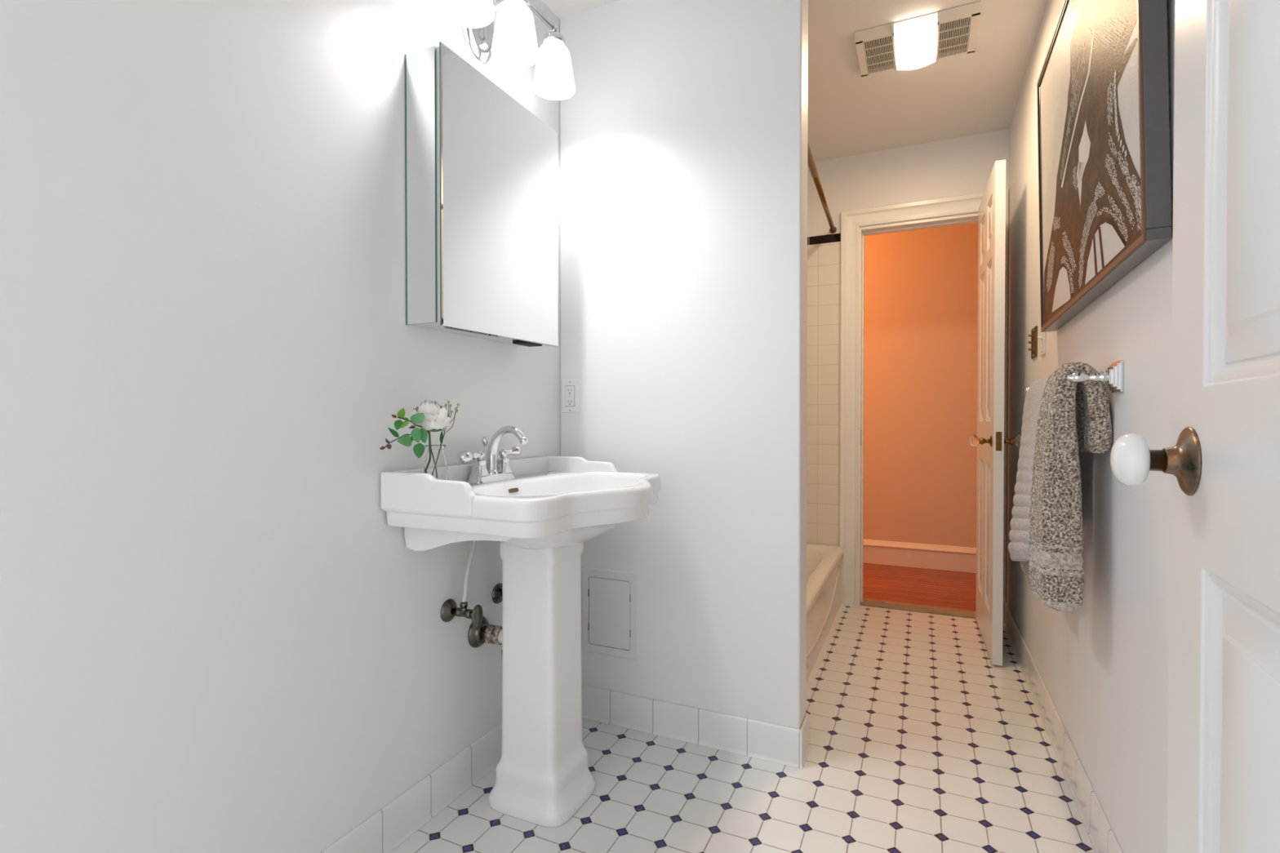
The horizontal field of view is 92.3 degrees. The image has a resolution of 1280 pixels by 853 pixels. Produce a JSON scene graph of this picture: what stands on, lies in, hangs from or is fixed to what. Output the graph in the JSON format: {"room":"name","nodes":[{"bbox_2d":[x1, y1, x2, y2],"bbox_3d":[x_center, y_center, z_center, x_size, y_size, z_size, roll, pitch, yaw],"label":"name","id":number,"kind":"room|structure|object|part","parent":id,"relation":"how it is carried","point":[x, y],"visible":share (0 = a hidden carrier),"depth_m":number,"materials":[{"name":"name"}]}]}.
{"room":"bathroom","nodes":[
{"label":"bathroom","id":0,"kind":"room"},
{"bbox_2d":[0,0,560,852],"bbox_3d":[-0.458,-0.285,1.845,0.100,2.650,4.080,0,1,25],"label":"wall","id":1,"kind":"structure","parent":0,"point":[217,635],"depth_m":1.10,"materials":[{"name":"paint"}]},
{"bbox_2d":[320,722,502,852],"bbox_3d":[-0.763,0.945,1.056,0.012,0.108,2.365,0,1,25],"label":"baseboard","id":2,"kind":"structure","parent":1,"relation":"attached to","point":[383,832],"depth_m":1.54,"materials":[{"name":"tile"}]},
{"bbox_2d":[440,599,483,628],"bbox_3d":[-0.461,0.488,1.605,0.101,0.063,0.060,0,1,25],"label":"shutoff valve","id":3,"kind":"object","parent":1,"relation":"attached to","point":[449,610],"visible":1,"depth_m":1.60,"materials":[{"name":"silver metal"}]},
{"bbox_2d":[462,540,476,602],"bbox_3d":[-0.449,0.353,1.635,0.016,0.212,0.077,0,1,18],"label":"tube","id":4,"kind":"object","parent":3,"relation":"attached to","point":[474,542],"visible":0.73,"depth_m":1.62,"materials":[{"name":"plastic"}]},
{"bbox_3d":[-0.419,0.490,1.586,0.010,0.060,0.041,0,1,25],"label":"oval handle","id":5,"kind":"part","parent":3,"relation":"part of","materials":[{"name":"silver metal"}]},
{"bbox_2d":[404,41,558,346],"bbox_3d":[-0.410,-0.570,1.691,0.112,0.666,0.508,0,1,25],"label":"medicine cabinet","id":6,"kind":"object","parent":1,"relation":"attached to","point":[481,168],"visible":1,"depth_m":1.55,"materials":[{"name":"metal"}]},
{"bbox_2d":[404,45,437,324],"bbox_3d":[-0.523,-0.571,1.467,0.092,0.650,0.007,0,1,25],"label":"mirror","id":7,"kind":"object","parent":6,"relation":"attached to","point":[421,65],"depth_m":1.46,"materials":[{"name":"silver glass"}]},
{"bbox_2d":[467,616,502,658],"bbox_3d":[-0.351,0.532,1.687,0.232,0.434,0.086,0,1,25],"label":"drain pipe","id":8,"kind":"object","parent":1,"relation":"attached to","point":[486,633],"visible":0.31,"depth_m":1.70,"materials":[{"name":"silver metal"}]},
{"bbox_3d":[-0.417,0.579,1.717,0.052,0.037,0.037,0,1,25],"label":"waste arm","id":9,"kind":"part","parent":8,"relation":"part of","materials":[{"name":"silver metal"}]},
{"bbox_2d":[492,582,502,604],"bbox_3d":[-0.385,0.490,1.791,0.102,0.068,0.061,1,1,39],"label":"shutoff valve","id":10,"kind":"object","parent":1,"relation":"attached to","point":[497,590],"visible":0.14,"depth_m":1.80,"materials":[{"name":"silver metal"}]},
{"bbox_2d":[440,0,575,100],"bbox_3d":[-0.368,-1.117,1.672,0.198,0.230,0.511,0,1,25],"label":"vanity light","id":11,"kind":"object","parent":1,"relation":"attached to","point":[512,42],"visible":1,"depth_m":1.69,"materials":[{"name":"white glass"}]},
{"bbox_3d":[-0.416,-1.068,1.483,0.127,0.136,0.127,0,1,25],"label":"lamp shade","id":12,"kind":"part","parent":11,"relation":"part of","materials":[{"name":"white glass"}]},
{"bbox_3d":[-0.416,-1.068,1.483,0.072,0.108,0.072,0,1,25],"label":"bulb","id":13,"kind":"part","parent":11,"relation":"part of","materials":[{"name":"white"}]},
{"bbox_3d":[-0.388,-1.162,1.688,0.129,0.056,0.020,0,1,25],"label":"support arm","id":14,"kind":"part","parent":11,"relation":"part of","materials":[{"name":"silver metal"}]},
{"bbox_3d":[-0.336,-1.070,1.657,0.127,0.136,0.127,0,1,25],"label":"lamp shade","id":15,"kind":"part","parent":11,"relation":"part of","materials":[{"name":"white glass"}]},
{"bbox_3d":[-0.336,-1.070,1.657,0.072,0.108,0.072,0,1,25],"label":"bulb","id":16,"kind":"part","parent":11,"relation":"part of","materials":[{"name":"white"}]},
{"bbox_3d":[-0.256,-1.072,1.832,0.127,0.136,0.127,0,1,25],"label":"lamp shade","id":17,"kind":"part","parent":11,"relation":"part of","materials":[{"name":"white glass"}]},
{"bbox_3d":[-0.256,-1.072,1.832,0.072,0.108,0.072,0,1,25],"label":"bulb","id":18,"kind":"part","parent":11,"relation":"part of","materials":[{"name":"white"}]},
{"bbox_2d":[542,0,618,19],"bbox_3d":[-0.068,-1.461,0.735,1.721,0.163,2.410,0,1,25],"label":"ceiling","id":19,"kind":"structure","parent":0,"point":[561,8],"depth_m":2.04,"materials":[{"name":"paint"}]},
{"bbox_2d":[560,0,808,728],"bbox_3d":[0.118,-0.234,2.003,0.816,2.445,0.115,0,1,25],"label":"wall","id":20,"kind":"structure","parent":0,"point":[684,126],"depth_m":1.91,"materials":[{"name":"paint"}]},
{"bbox_2d":[561,378,579,413],"bbox_3d":[-0.238,-0.104,2.100,0.069,0.114,0.008,0,1,25],"label":"electrical outlet","id":21,"kind":"object","parent":20,"relation":"attached to","point":[570,388],"visible":1,"depth_m":2.10,"materials":[{"name":"white plastic"}]},
{"bbox_2d":[565,385,574,406],"bbox_3d":[-0.239,-0.104,2.097,0.036,0.070,0.003,0,1,25],"label":"receptacle","id":22,"kind":"object","parent":21,"relation":"attached to","point":[570,389],"depth_m":2.10,"materials":[{"name":"plastic"}]},
{"bbox_2d":[582,566,639,660],"bbox_3d":[-0.101,0.618,2.044,0.208,0.283,0.009,0,1,25],"label":"access panel","id":23,"kind":"object","parent":20,"relation":"attached to","point":[610,597],"visible":1,"depth_m":2.04,"materials":[{"name":"white plastic"}]},
{"bbox_3d":[-0.101,0.619,2.044,0.156,0.228,0.007,0,1,25],"label":"panel door","id":24,"kind":"part","parent":23,"relation":"part of","materials":[{"name":"white plastic"}]},
{"bbox_2d":[581,684,810,768],"bbox_3d":[0.125,0.934,2.006,0.820,0.108,0.127,0,1,25],"label":"baseboard","id":25,"kind":"structure","parent":20,"relation":"attached to","point":[774,743],"depth_m":1.91,"materials":[{"name":"tile"}]},
{"bbox_2d":[807,141,836,233],"bbox_3d":[0.755,-1.071,2.645,0.038,0.041,1.601,0,1,23],"label":"shower rod","id":26,"kind":"object","parent":20,"relation":"attached to","point":[811,163],"visible":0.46,"depth_m":2.74,"materials":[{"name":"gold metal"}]},
{"bbox_2d":[390,604,1095,852],"bbox_3d":[0.281,1.018,1.524,1.721,0.050,4.085,0,1,25],"label":"floor","id":27,"kind":"structure","parent":0,"point":[919,743],"depth_m":1.72,"materials":[{"name":"tile"}]},
{"bbox_2d":[380,425,660,827],"bbox_3d":[-0.217,0.495,1.628,0.516,0.994,0.702,0,1,25],"label":"pedestal sink","id":28,"kind":"object","parent":27,"relation":"on","point":[541,512],"visible":1,"depth_m":1.57,"materials":[{"name":"white ceramic"}]},
{"bbox_2d":[423,444,448,479],"bbox_3d":[-0.493,0.098,1.485,0.058,0.109,0.058,0,1,25],"label":"glass vase","id":29,"kind":"object","parent":28,"relation":"on","point":[437,465],"visible":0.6,"depth_m":1.47,"materials":[{"name":"clear glass"}]},
{"bbox_2d":[379,408,433,458],"bbox_3d":[-0.507,0.042,1.397,0.048,0.167,0.166,0,1,27],"label":"leafy branch","id":30,"kind":"object","parent":29,"relation":"in","point":[417,434],"visible":0.99,"depth_m":1.39,"materials":[{"name":"green plant"}]},
{"bbox_3d":[-0.522,0.027,1.384,0.009,0.035,0.115,0,1,30],"label":"stem","id":31,"kind":"part","parent":30,"relation":"part of","materials":[{"name":"green plant"}]},
{"bbox_3d":[-0.506,0.051,1.419,0.015,0.147,0.128,0,1,23],"label":"stem","id":32,"kind":"part","parent":30,"relation":"part of","materials":[{"name":"green plant"}]},
{"bbox_2d":[408,399,450,473],"bbox_3d":[-0.499,0.024,1.457,0.095,0.180,0.098,0,1,25],"label":"flower","id":33,"kind":"object","parent":29,"relation":"in","point":[437,417],"visible":0.93,"depth_m":1.43,"materials":[{"name":"white plant"}]},
{"bbox_3d":[-0.494,0.057,1.435,0.005,0.115,0.024,0,1,12],"label":"stem","id":34,"kind":"part","parent":33,"relation":"part of","materials":[{"name":"green plant"}]},
{"bbox_2d":[431,400,459,475],"bbox_3d":[-0.467,0.030,1.473,0.067,0.185,0.024,0,1,-23],"label":"sprig","id":35,"kind":"object","parent":29,"relation":"in","point":[442,436],"visible":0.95,"depth_m":1.48,"materials":[{"name":"green plant"}]},
{"bbox_2d":[457,425,528,484],"bbox_3d":[-0.377,0.075,1.685,0.149,0.155,0.263,0,1,25],"label":"faucet","id":36,"kind":"object","parent":28,"relation":"on","point":[494,470],"depth_m":1.69,"materials":[{"name":"silver metal"}]},
{"bbox_2d":[380,455,660,551],"bbox_3d":[-0.217,0.209,1.625,0.516,0.214,0.702,0,1,25],"label":"basin","id":37,"kind":"object","parent":28,"relation":"in","point":[548,503],"depth_m":1.42,"materials":[{"name":"white ceramic"}]},
{"bbox_2d":[805,543,844,697],"bbox_3d":[0.452,0.820,2.802,0.748,0.318,1.585,0,1,25],"label":"bathtub","id":38,"kind":"object","parent":27,"relation":"on","point":[824,606],"visible":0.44,"depth_m":2.80,"materials":[{"name":"ceramic"}]},
{"bbox_2d":[860,598,976,618],"bbox_3d":[1.487,0.970,3.280,0.583,0.007,0.118,0,1,25],"label":"threshold","id":39,"kind":"object","parent":27,"relation":"on","point":[869,602],"visible":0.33,"depth_m":3.27,"materials":[{"name":"wood"}]},
{"bbox_2d":[806,128,1008,546],"bbox_3d":[1.220,-0.377,3.381,4.000,2.800,0.128,0,1,25],"label":"wall","id":40,"kind":"structure","parent":0,"point":[963,165],"depth_m":3.38,"materials":[{"name":"paint"}]},
{"bbox_2d":[807,233,840,244],"bbox_3d":[0.771,-1.036,3.513,0.722,0.045,0.009,0,1,25],"label":"trim","id":41,"kind":"structure","parent":40,"relation":"attached to","point":[834,237],"depth_m":3.40,"materials":[{"name":"black ceramic"}]},
{"bbox_2d":[839,188,1008,623],"bbox_3d":[1.479,-0.098,3.257,0.789,2.144,0.148,0,1,25],"label":"door frame","id":42,"kind":"structure","parent":40,"relation":"attached to","point":[851,220],"depth_m":3.34,"materials":[{"name":"paint"}]},
{"bbox_2d":[969,159,1021,666],"bbox_3d":[1.583,-0.055,2.776,0.199,2.050,0.626,0,1,25],"label":"door","id":43,"kind":"structure","parent":42,"relation":"attached to","point":[989,441],"depth_m":2.56,"materials":[{"name":"paint"}]},
{"bbox_3d":[1.405,0.061,2.585,0.035,0.053,0.053,0,1,25],"label":"knob","id":44,"kind":"part","parent":43,"relation":"part of","materials":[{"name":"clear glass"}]},
{"bbox_3d":[1.456,0.060,2.497,0.021,0.077,0.002,0,1,23],"label":"latch plate","id":45,"kind":"part","parent":43,"relation":"part of","materials":[{"name":"gold metal"}]},
{"bbox_3d":[1.556,0.061,2.521,0.035,0.053,0.053,0,1,25],"label":"knob","id":46,"kind":"part","parent":43,"relation":"part of","materials":[{"name":"clear glass"}]},
{"bbox_2d":[862,563,976,611],"bbox_3d":[1.471,0.991,3.946,3.800,0.050,1.120,0,1,25],"label":"floor","id":47,"kind":"structure","parent":0,"point":[902,584],"depth_m":3.73,"materials":[{"name":"brown wood"}]},
{"bbox_2d":[863,222,977,547],"bbox_3d":[1.662,-0.388,4.349,3.800,2.800,0.100,0,1,25],"label":"wall","id":48,"kind":"structure","parent":0,"point":[921,286],"depth_m":4.18,"materials":[{"name":"paint"}]},
{"bbox_2d":[863,539,976,573],"bbox_3d":[1.637,0.879,4.308,3.800,0.166,0.022,0,1,25],"label":"baseboard","id":49,"kind":"structure","parent":48,"relation":"attached to","point":[934,557],"depth_m":4.18,"materials":[{"name":"paint"}]},
{"bbox_2d":[807,0,1047,161],"bbox_3d":[0.785,-1.514,2.599,1.721,0.100,1.690,0,1,25],"label":"ceiling","id":50,"kind":"structure","parent":0,"point":[850,113],"depth_m":2.61,"materials":[{"name":"paint"}]},
{"bbox_2d":[854,0,981,76],"bbox_3d":[1.041,-1.441,2.323,0.413,0.038,0.291,0,1,25],"label":"exhaust fan","id":51,"kind":"object","parent":50,"relation":"attached to","point":[918,42],"visible":1,"depth_m":2.29,"materials":[{"name":"plastic"}]},
{"bbox_2d":[863,35,893,73],"bbox_3d":[0.930,-1.442,2.389,0.100,0.005,0.229,0,1,25],"label":"grille","id":52,"kind":"object","parent":51,"relation":"attached to","point":[878,51],"depth_m":2.39,"materials":[{"name":"plastic"}]},
{"bbox_2d":[938,17,970,57],"bbox_3d":[1.164,-1.441,2.282,0.100,0.005,0.229,0,1,25],"label":"grille","id":53,"kind":"object","parent":51,"relation":"attached to","point":[954,33],"depth_m":2.28,"materials":[{"name":"plastic"}]},
{"bbox_2d":[1005,0,1174,852],"bbox_3d":[1.016,-0.278,1.170,0.100,2.650,4.080,0,1,25],"label":"wall","id":54,"kind":"structure","parent":0,"point":[1103,664],"depth_m":1.36,"materials":[{"name":"paint"}]},
{"bbox_2d":[1027,325,1037,359],"bbox_3d":[1.473,-0.314,2.314,0.022,0.114,0.110,0,1,25],"label":"brass switch plate","id":55,"kind":"object","parent":54,"relation":"attached to","point":[1033,342],"visible":1,"depth_m":2.30,"materials":[{"name":"gold metal"}]},
{"bbox_3d":[1.481,-0.314,2.310,0.005,0.114,0.110,0,1,25],"label":"plate","id":56,"kind":"part","parent":55,"relation":"part of","materials":[{"name":"gold metal"}]},
{"bbox_2d":[1037,332,1045,355],"bbox_3d":[1.395,-0.306,2.141,0.021,0.114,0.071,0,1,25],"label":"switch plate","id":57,"kind":"object","parent":54,"relation":"attached to","point":[1042,337],"visible":0.56,"depth_m":2.13,"materials":[{"name":"plastic"}]},
{"bbox_3d":[1.402,-0.306,2.138,0.005,0.114,0.071,0,1,25],"label":"plate","id":58,"kind":"part","parent":57,"relation":"part of","materials":[{"name":"white plastic"}]},
{"bbox_2d":[1003,602,1122,852],"bbox_3d":[0.961,0.943,1.198,0.012,0.108,4.060,0,1,25],"label":"baseboard","id":59,"kind":"structure","parent":54,"relation":"attached to","point":[1103,839],"depth_m":1.75,"materials":[{"name":"tile"}]},
{"bbox_2d":[1024,360,1124,392],"bbox_3d":[1.112,-0.110,1.616,0.095,0.067,0.670,0,1,25],"label":"towel bar","id":60,"kind":"object","parent":54,"relation":"attached to","point":[1113,376],"visible":0.62,"depth_m":1.32,"materials":[{"name":"silver metal"}]},
{"bbox_2d":[1008,375,1079,561],"bbox_3d":[1.115,0.138,1.713,0.127,0.556,0.366,0,1,25],"label":"towel","id":61,"kind":"object","parent":60,"relation":"hanging from","point":[1019,547],"visible":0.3,"depth_m":1.70,"materials":[{"name":"white fabric"}]},
{"bbox_2d":[1020,361,1112,612],"bbox_3d":[1.096,0.155,1.649,0.150,0.618,0.613,0,1,25],"label":"towel","id":62,"kind":"object","parent":60,"relation":"hanging from","point":[1073,417],"visible":0.94,"depth_m":1.39,"materials":[{"name":"grey fabric"}]},
{"bbox_3d":[0.978,-0.107,1.346,0.076,0.026,0.026,0,1,25],"label":"post arm","id":63,"kind":"part","parent":60,"relation":"part of","materials":[{"name":"silver metal"}]},
{"bbox_3d":[1.021,-0.107,1.327,0.021,0.067,0.067,0,1,25],"label":"wall post","id":64,"kind":"part","parent":60,"relation":"part of","materials":[{"name":"silver metal"}]},
{"bbox_2d":[1036,0,1172,332],"bbox_3d":[1.085,-0.709,1.504,0.052,0.829,1.013,0,1,25],"label":"framed picture","id":65,"kind":"object","parent":54,"relation":"attached to","point":[1104,192],"visible":1,"depth_m":1.32,"materials":[{"name":"brown paper"}]},
{"bbox_2d":[1110,0,1279,852],"bbox_3d":[0.432,-0.026,0.327,0.161,2.050,0.702,0,1,25],"label":"door","id":66,"kind":"structure","parent":54,"relation":"in","point":[1222,460],"depth_m":0.54,"materials":[{"name":"paint"}]},
{"bbox_3d":[0.494,0.034,0.621,0.029,0.054,0.054,0,1,25],"label":"knob","id":67,"kind":"part","parent":66,"relation":"part of","materials":[{"name":"ceramic"}]}
]}

